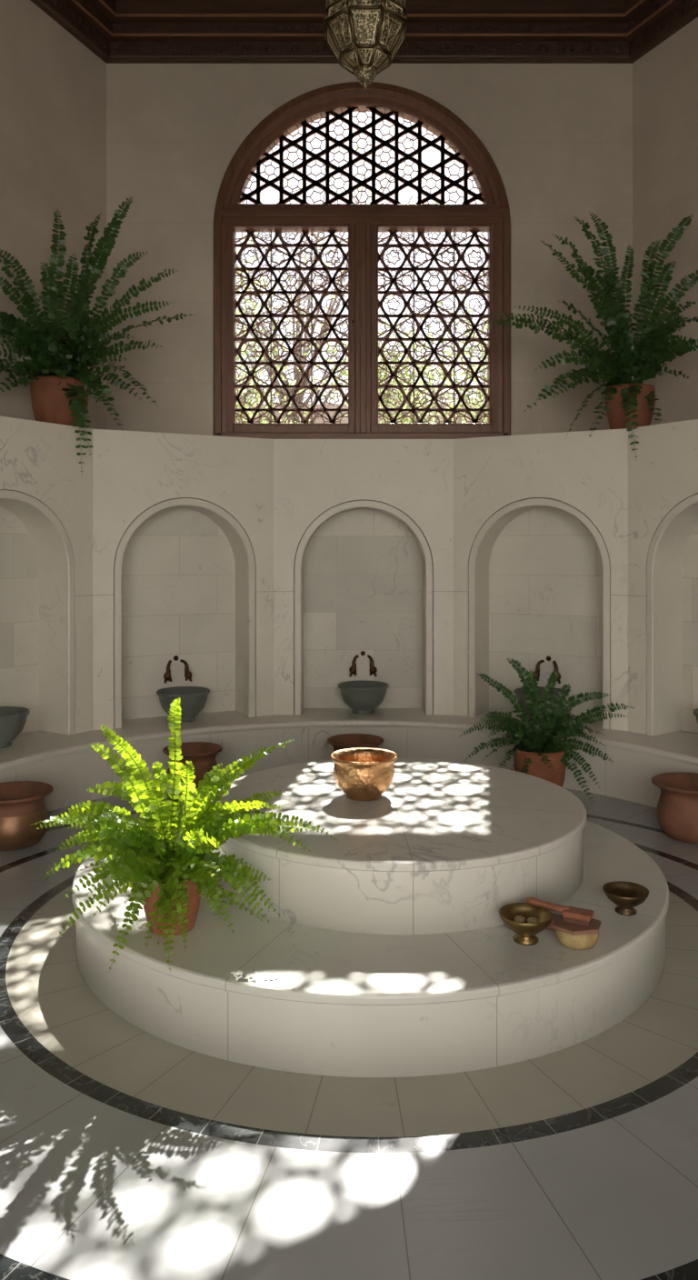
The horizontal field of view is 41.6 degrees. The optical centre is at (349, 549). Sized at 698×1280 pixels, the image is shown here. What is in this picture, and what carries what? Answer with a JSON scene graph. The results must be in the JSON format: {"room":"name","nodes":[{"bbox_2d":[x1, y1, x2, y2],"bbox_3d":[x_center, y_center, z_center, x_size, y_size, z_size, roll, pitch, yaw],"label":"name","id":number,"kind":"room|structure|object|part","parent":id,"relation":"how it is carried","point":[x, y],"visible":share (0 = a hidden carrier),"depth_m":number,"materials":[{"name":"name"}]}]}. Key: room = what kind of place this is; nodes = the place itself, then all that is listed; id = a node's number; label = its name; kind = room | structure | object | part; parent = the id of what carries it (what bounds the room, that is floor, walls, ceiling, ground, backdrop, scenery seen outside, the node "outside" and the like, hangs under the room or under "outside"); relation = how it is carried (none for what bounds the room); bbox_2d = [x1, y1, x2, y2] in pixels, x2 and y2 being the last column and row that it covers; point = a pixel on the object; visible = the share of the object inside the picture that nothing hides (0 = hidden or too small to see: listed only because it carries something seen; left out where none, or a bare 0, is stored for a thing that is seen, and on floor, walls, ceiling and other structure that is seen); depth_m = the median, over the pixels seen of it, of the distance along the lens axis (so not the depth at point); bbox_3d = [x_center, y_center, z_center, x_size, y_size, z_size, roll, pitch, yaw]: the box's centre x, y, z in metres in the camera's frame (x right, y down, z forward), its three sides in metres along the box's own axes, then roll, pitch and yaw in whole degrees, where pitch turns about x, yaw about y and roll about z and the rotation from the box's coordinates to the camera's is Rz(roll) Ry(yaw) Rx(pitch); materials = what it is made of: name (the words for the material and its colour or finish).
{"room":"spa","nodes":[
{"label":"spa","id":0,"kind":"room"},
{"bbox_2d":[0,0,106,733],"bbox_3d":[-2.579,-1.425,5.653,0.300,5.850,3.203,0,0,21],"label":"wall","id":1,"kind":"structure","parent":0,"point":[53,87],"depth_m":6.42,"materials":[{"name":"paint"}]},
{"bbox_2d":[30,0,697,63],"bbox_3d":[0.230,-4.056,2.000,6.460,0.588,10.200,0,0,0],"label":"ceiling","id":2,"kind":"structure","parent":1,"relation":"attached to","point":[116,31],"depth_m":6.99,"materials":[{"name":"brown wood"}]},
{"bbox_2d":[0,776,697,1279],"bbox_3d":[0.250,1.560,2.050,7.100,0.120,10.900,0,0,0],"label":"floor","id":3,"kind":"structure","parent":0,"point":[127,1152],"depth_m":2.30,"materials":[{"name":"stone"}]},
{"bbox_2d":[0,780,52,850],"bbox_3d":[-1.715,1.363,4.680,0.392,0.275,0.392,0,0,0],"label":"pot","id":4,"kind":"object","parent":3,"relation":"on","point":[22,805],"visible":0.98,"depth_m":4.58,"materials":[{"name":"brown metal"}]},
{"bbox_2d":[162,741,222,797],"bbox_3d":[-0.960,1.357,5.640,0.360,0.285,0.360,0,0,0],"label":"pot","id":5,"kind":"object","parent":3,"relation":"on","point":[202,755],"visible":0.46,"depth_m":5.54,"materials":[{"name":"ceramic"}]},
{"bbox_2d":[0,708,697,811],"bbox_3d":[0.060,1.327,4.944,5.399,0.346,3.711,0,0,0],"label":"bench","id":6,"kind":"object","parent":3,"relation":"on","point":[70,765],"visible":0.71,"depth_m":5.87,"materials":[{"name":"white stone"}]},
{"bbox_2d":[0,706,29,748],"bbox_3d":[-2.073,1.053,5.416,0.360,0.202,0.360,0,0,0],"label":"stone basin","id":7,"kind":"object","parent":6,"relation":"on","point":[13,719],"visible":1,"depth_m":5.35,"materials":[{"name":"grey stone"}]},
{"bbox_2d":[0,416,92,735],"bbox_3d":[-2.126,0.189,5.452,0.332,1.930,1.254,0,0,34],"label":"wall niche","id":8,"kind":"object","parent":6,"relation":"on","point":[46,498],"visible":1,"depth_m":5.75,"materials":[{"name":"stone"}]},
{"bbox_2d":[92,429,273,729],"bbox_3d":[-1.155,0.189,6.298,1.238,1.930,0.332,0,0,-26],"label":"wall niche","id":9,"kind":"object","parent":6,"relation":"on","point":[189,576],"visible":1,"depth_m":6.33,"materials":[{"name":"stone"}]},
{"bbox_2d":[163,655,192,683],"bbox_3d":[-1.192,0.828,6.375,0.202,0.181,0.084,0,0,-26],"label":"tap","id":10,"kind":"object","parent":9,"relation":"attached to","point":[187,674],"visible":1,"depth_m":6.37,"materials":[{"name":"brown metal"}]},
{"bbox_3d":[-1.254,0.837,6.349,0.059,0.143,0.084,0,0,-13],"label":"spout","id":11,"kind":"part","parent":10,"relation":"part of","materials":[{"name":"brown metal"}]},
{"bbox_3d":[-1.133,0.837,6.408,0.059,0.143,0.084,0,0,-39],"label":"spout","id":12,"kind":"part","parent":10,"relation":"part of","materials":[{"name":"brown metal"}]},
{"bbox_2d":[156,686,209,721],"bbox_3d":[-1.127,1.053,6.240,0.360,0.202,0.360,0,0,27],"label":"stone basin","id":13,"kind":"object","parent":6,"relation":"on","point":[193,699],"visible":0.82,"depth_m":6.14,"materials":[{"name":"grey stone"}]},
{"bbox_3d":[0.060,1.177,4.944,5.399,0.046,3.711,0,0,0],"label":"seat","id":14,"kind":"part","parent":6,"relation":"part of","materials":[{"name":"stone"}]},
{"bbox_2d":[338,680,389,714],"bbox_3d":[0.102,1.053,6.520,0.360,0.202,0.360,0,0,-36],"label":"stone basin","id":15,"kind":"object","parent":6,"relation":"on","point":[363,697],"visible":1,"depth_m":6.42,"materials":[{"name":"grey stone"}]},
{"bbox_2d":[273,439,453,715],"bbox_3d":[0.102,0.189,6.584,1.256,1.930,0.332,0,0,0],"label":"wall niche","id":16,"kind":"object","parent":6,"relation":"on","point":[365,575],"visible":1,"depth_m":6.42,"materials":[{"name":"stone"}]},
{"bbox_2d":[349,650,377,676],"bbox_3d":[0.102,0.828,6.670,0.202,0.181,0.084,0,0,0],"label":"tap","id":17,"kind":"object","parent":16,"relation":"attached to","point":[353,669],"visible":1,"depth_m":6.65,"materials":[{"name":"brown metal"}]},
{"bbox_3d":[0.035,0.837,6.674,0.059,0.143,0.084,0,0,13],"label":"spout","id":18,"kind":"part","parent":17,"relation":"part of","materials":[{"name":"brown metal"}]},
{"bbox_3d":[0.169,0.837,6.674,0.059,0.143,0.084,0,0,-13],"label":"spout","id":19,"kind":"part","parent":17,"relation":"part of","materials":[{"name":"brown metal"}]},
{"bbox_2d":[514,686,566,721],"bbox_3d":[1.302,1.053,6.228,0.360,0.202,0.360,0,0,-9],"label":"stone basin","id":20,"kind":"object","parent":6,"relation":"on","point":[519,693],"visible":0.27,"depth_m":6.16,"materials":[{"name":"grey stone"}]},
{"bbox_2d":[453,428,628,730],"bbox_3d":[1.332,0.189,6.285,1.190,1.930,0.332,0,0,28],"label":"wall niche","id":21,"kind":"object","parent":6,"relation":"on","point":[535,578],"visible":1,"depth_m":6.33,"materials":[{"name":"stone"}]},
{"bbox_2d":[533,655,560,683],"bbox_3d":[1.373,0.828,6.361,0.202,0.181,0.084,0,0,28],"label":"tap","id":22,"kind":"object","parent":21,"relation":"attached to","point":[536,672],"visible":0.63,"depth_m":6.37,"materials":[{"name":"brown metal"}]},
{"bbox_3d":[1.315,0.837,6.396,0.059,0.143,0.084,0,0,41],"label":"spout","id":23,"kind":"part","parent":22,"relation":"part of","materials":[{"name":"brown metal"}]},
{"bbox_3d":[1.434,0.837,6.333,0.059,0.143,0.084,0,0,15],"label":"spout","id":24,"kind":"part","parent":22,"relation":"part of","materials":[{"name":"brown metal"}]},
{"bbox_2d":[628,419,697,735],"bbox_3d":[2.266,0.189,5.432,0.332,1.930,1.254,0,0,-34],"label":"wall niche","id":25,"kind":"object","parent":6,"relation":"on","point":[663,479],"visible":1,"depth_m":5.77,"materials":[{"name":"stone"}]},
{"bbox_2d":[692,708,697,723],"bbox_3d":[2.213,1.053,5.396,0.360,0.202,0.360,0,0,18],"label":"stone basin","id":26,"kind":"object","parent":6,"relation":"on","point":[695,711],"visible":1,"depth_m":5.42,"materials":[{"name":"grey stone"}]},
{"bbox_2d":[327,733,383,751],"bbox_3d":[0.042,1.357,5.900,0.364,0.285,0.364,0,0,0],"label":"pot","id":27,"kind":"object","parent":3,"relation":"on","point":[339,742],"visible":0.43,"depth_m":5.99,"materials":[{"name":"ceramic"}]},
{"bbox_2d":[71,818,669,1077],"bbox_3d":[0.080,1.380,3.760,2.326,0.240,2.326,0,0,0],"label":"tier","id":28,"kind":"object","parent":3,"relation":"on","point":[279,995],"visible":0.42,"depth_m":2.78,"materials":[{"name":"stone"}]},
{"bbox_2d":[30,697,337,972],"bbox_3d":[-0.562,0.894,3.052,0.891,0.805,0.804,0,0,37],"label":"potted fern","id":29,"kind":"object","parent":28,"relation":"on","point":[168,857],"visible":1,"depth_m":3.00,"materials":[{"name":"green plant"}]},
{"bbox_2d":[142,878,200,936],"bbox_3d":[-0.590,1.167,3.060,0.200,0.185,0.200,0,0,0],"label":"pot","id":30,"kind":"object","parent":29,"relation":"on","point":[194,902],"depth_m":2.99,"materials":[{"name":"ceramic"}]},
{"bbox_2d":[204,757,586,934],"bbox_3d":[0.180,1.140,3.760,1.536,0.240,1.536,0,0,0],"label":"tier","id":31,"kind":"object","parent":28,"relation":"on","point":[448,845],"visible":0.78,"depth_m":3.21,"materials":[{"name":"stone"}]},
{"bbox_2d":[330,748,397,800],"bbox_3d":[0.062,0.934,3.800,0.278,0.172,0.278,0,0,0],"label":"copper bowl","id":32,"kind":"object","parent":31,"relation":"on","point":[361,774],"visible":1,"depth_m":3.71,"materials":[{"name":"orange metal"}]},
{"bbox_2d":[499,902,553,945],"bbox_3d":[0.571,1.216,2.965,0.172,0.088,0.172,0,0,0],"label":"brass bowl","id":33,"kind":"object","parent":28,"relation":"on","point":[525,932],"visible":0.98,"depth_m":2.96,"materials":[{"name":"gold metal"}]},
{"bbox_2d":[513,915,526,922],"bbox_3d":[0.557,1.204,2.991,0.040,0.020,0.039,0,0,0],"label":"cake","id":34,"kind":"object","parent":33,"relation":"in","point":[517,917],"visible":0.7,"depth_m":2.98,"materials":[{"name":"wax"}]},
{"bbox_2d":[527,917,539,923],"bbox_3d":[0.597,1.204,2.979,0.040,0.020,0.039,0,0,0],"label":"cake","id":35,"kind":"object","parent":33,"relation":"in","point":[535,920],"visible":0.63,"depth_m":2.97,"materials":[{"name":"wax"}]},
{"bbox_2d":[546,913,562,929],"bbox_3d":[0.691,1.238,3.052,0.091,0.045,0.038,0,0,25],"label":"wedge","id":36,"kind":"object","parent":28,"relation":"on","point":[550,926],"visible":0.06,"depth_m":3.04,"materials":[{"name":"brown wood"}]},
{"bbox_2d":[552,916,601,949],"bbox_3d":[0.730,1.226,2.935,0.138,0.068,0.147,0,0,23],"label":"pot","id":37,"kind":"object","parent":28,"relation":"on","point":[575,936],"visible":0.96,"depth_m":2.89,"materials":[{"name":"wood"}]},
{"bbox_2d":[526,896,594,926],"bbox_3d":[0.680,1.165,2.974,0.214,0.050,0.060,0,0,28],"label":"brush","id":38,"kind":"object","parent":37,"relation":"on","point":[583,916],"visible":1,"depth_m":2.94,"materials":[{"name":"brown wood"}]},
{"bbox_3d":[0.648,1.159,2.991,0.140,0.038,0.028,0,0,28],"label":"handle","id":39,"kind":"part","parent":38,"relation":"part of","materials":[{"name":"brown wood"}]},
{"bbox_3d":[0.730,1.198,2.935,0.167,0.012,0.121,0,0,-12],"label":"lid","id":40,"kind":"part","parent":37,"relation":"part of","materials":[{"name":"brown wood"}]},
{"bbox_2d":[602,880,649,915],"bbox_3d":[0.965,1.221,3.200,0.156,0.078,0.156,0,0,0],"label":"brass bowl","id":41,"kind":"object","parent":28,"relation":"on","point":[627,895],"visible":1,"depth_m":3.21,"materials":[{"name":"gold metal"}]},
{"bbox_2d":[461,658,634,803],"bbox_3d":[1.214,1.068,5.558,0.906,0.865,0.748,0,0,-38],"label":"potted fern","id":42,"kind":"object","parent":3,"relation":"on","point":[545,759],"visible":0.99,"depth_m":5.45,"materials":[{"name":"green plant"}]},
{"bbox_2d":[513,744,566,787],"bbox_3d":[1.143,1.343,5.500,0.310,0.315,0.310,0,0,0],"label":"pot","id":43,"kind":"object","parent":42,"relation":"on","point":[526,758],"depth_m":5.38,"materials":[{"name":"ceramic"}]},
{"bbox_2d":[651,772,697,843],"bbox_3d":[1.797,1.355,4.800,0.408,0.290,0.408,0,0,0],"label":"pot","id":44,"kind":"object","parent":3,"relation":"on","point":[677,805],"visible":1,"depth_m":4.70,"materials":[{"name":"metal"}]},
{"bbox_2d":[106,63,632,562],"bbox_3d":[0.183,-1.425,7.280,4.720,5.850,0.360,0,0,0],"label":"wall","id":45,"kind":"structure","parent":0,"point":[558,137],"depth_m":7.10,"materials":[{"name":"paint"}]},
{"bbox_2d":[213,81,510,439],"bbox_3d":[0.102,-2.196,7.149,2.300,2.841,0.182,0,0,0],"label":"window","id":46,"kind":"structure","parent":45,"relation":"in","point":[363,223],"depth_m":7.17,"materials":[{"name":"brown wood"}]},
{"bbox_3d":[-0.450,-1.716,7.150,0.996,1.621,0.140,0,0,0],"label":"sash","id":47,"kind":"part","parent":46,"relation":"part of","materials":[{"name":"brown wood"}]},
{"bbox_3d":[0.102,-0.841,7.155,2.260,0.129,0.170,0,0,0],"label":"rail","id":48,"kind":"part","parent":46,"relation":"part of","materials":[{"name":"brown wood"}]},
{"bbox_3d":[0.664,-1.716,7.150,0.989,1.621,0.140,0,0,0],"label":"sash","id":49,"kind":"part","parent":46,"relation":"part of","materials":[{"name":"brown wood"}]},
{"bbox_3d":[0.230,-0.716,5.350,6.460,0.120,3.500,0,0,0],"label":"trim","id":50,"kind":"structure","parent":45,"relation":"attached to","visible":0},
{"bbox_2d":[0,197,196,471],"bbox_3d":[-1.719,-1.376,5.769,1.039,1.852,1.112,0,0,31],"label":"potted fern","id":51,"kind":"object","parent":50,"relation":"on","point":[60,391],"visible":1,"depth_m":5.90,"materials":[{"name":"green plant"}]},
{"bbox_2d":[30,375,89,427],"bbox_3d":[-1.883,-0.939,5.980,0.366,0.325,0.366,0,0,0],"label":"pot","id":52,"kind":"object","parent":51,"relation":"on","point":[49,404],"depth_m":5.83,"materials":[{"name":"ceramic"}]},
{"bbox_2d":[484,212,697,460],"bbox_3d":[1.683,-1.407,5.967,1.435,1.713,0.895,0,0,-23],"label":"potted fern","id":53,"kind":"object","parent":50,"relation":"on","point":[629,402],"visible":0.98,"depth_m":6.06,"materials":[{"name":"green plant"}]},
{"bbox_2d":[605,383,655,429],"bbox_3d":[1.866,-0.926,6.100,0.320,0.300,0.320,0,0,0],"label":"pot","id":54,"kind":"object","parent":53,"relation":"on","point":[616,417],"depth_m":5.98,"materials":[{"name":"ceramic"}]},
{"bbox_2d":[632,17,697,733],"bbox_3d":[2.964,-1.425,5.689,0.300,5.850,3.201,0,0,-23],"label":"wall","id":55,"kind":"structure","parent":0,"point":[665,78],"depth_m":6.74,"materials":[{"name":"paint"}]},
{"bbox_3d":[0.250,-4.425,2.030,7.100,0.150,10.860,0,0,0],"label":"ceiling","id":56,"kind":"structure","parent":0,"visible":0},
{"bbox_2d":[323,0,407,89],"bbox_3d":[0.068,-3.137,3.800,0.341,2.464,0.341,0,0,45],"label":"hanging lantern","id":57,"kind":"object","parent":56,"relation":"hanging from","point":[365,37],"visible":1,"depth_m":3.71,"materials":[{"name":"gold metal"}]},
{"label":"outside","id":58,"kind":"structure","parent":0,"visible":0},
{"bbox_3d":[0.000,1.760,7.500,60.000,0.480,75.000,0,0,0],"label":"ground","id":59,"kind":"structure","parent":58,"visible":0},
{"bbox_2d":[236,252,325,423],"bbox_3d":[-2.812,-1.916,15.655,4.924,6.891,5.123,0,0,0],"label":"tree","id":60,"kind":"object","parent":59,"relation":"on","point":[248,399],"visible":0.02,"depth_m":15.01,"materials":[{"name":"green plant"}]},
{"bbox_2d":[236,130,450,423],"bbox_3d":[-1.482,-3.725,21.247,5.922,10.502,6.078,0,0,-19],"label":"tree","id":61,"kind":"object","parent":59,"relation":"on","point":[298,377],"visible":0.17,"depth_m":20.71,"materials":[{"name":"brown plant"}]},
{"bbox_2d":[238,403,487,423],"bbox_3d":[0.000,-1.065,23.200,32.000,5.170,0.500,0,0,0],"label":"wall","id":62,"kind":"structure","parent":59,"relation":"on","point":[319,420],"depth_m":23.00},
{"bbox_2d":[301,286,487,423],"bbox_3d":[1.723,-1.526,14.230,4.940,6.114,4.334,0,0,34],"label":"tree","id":63,"kind":"object","parent":59,"relation":"on","point":[460,375],"visible":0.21,"depth_m":13.90,"materials":[{"name":"green plant"}]},
{"bbox_2d":[437,233,487,391],"bbox_3d":[5.101,-3.410,19.612,6.285,9.873,6.344,0,0,0],"label":"tree","id":64,"kind":"object","parent":59,"relation":"on","point":[485,234],"visible":0.02,"depth_m":19.83,"materials":[{"name":"green plant"}]}
]}

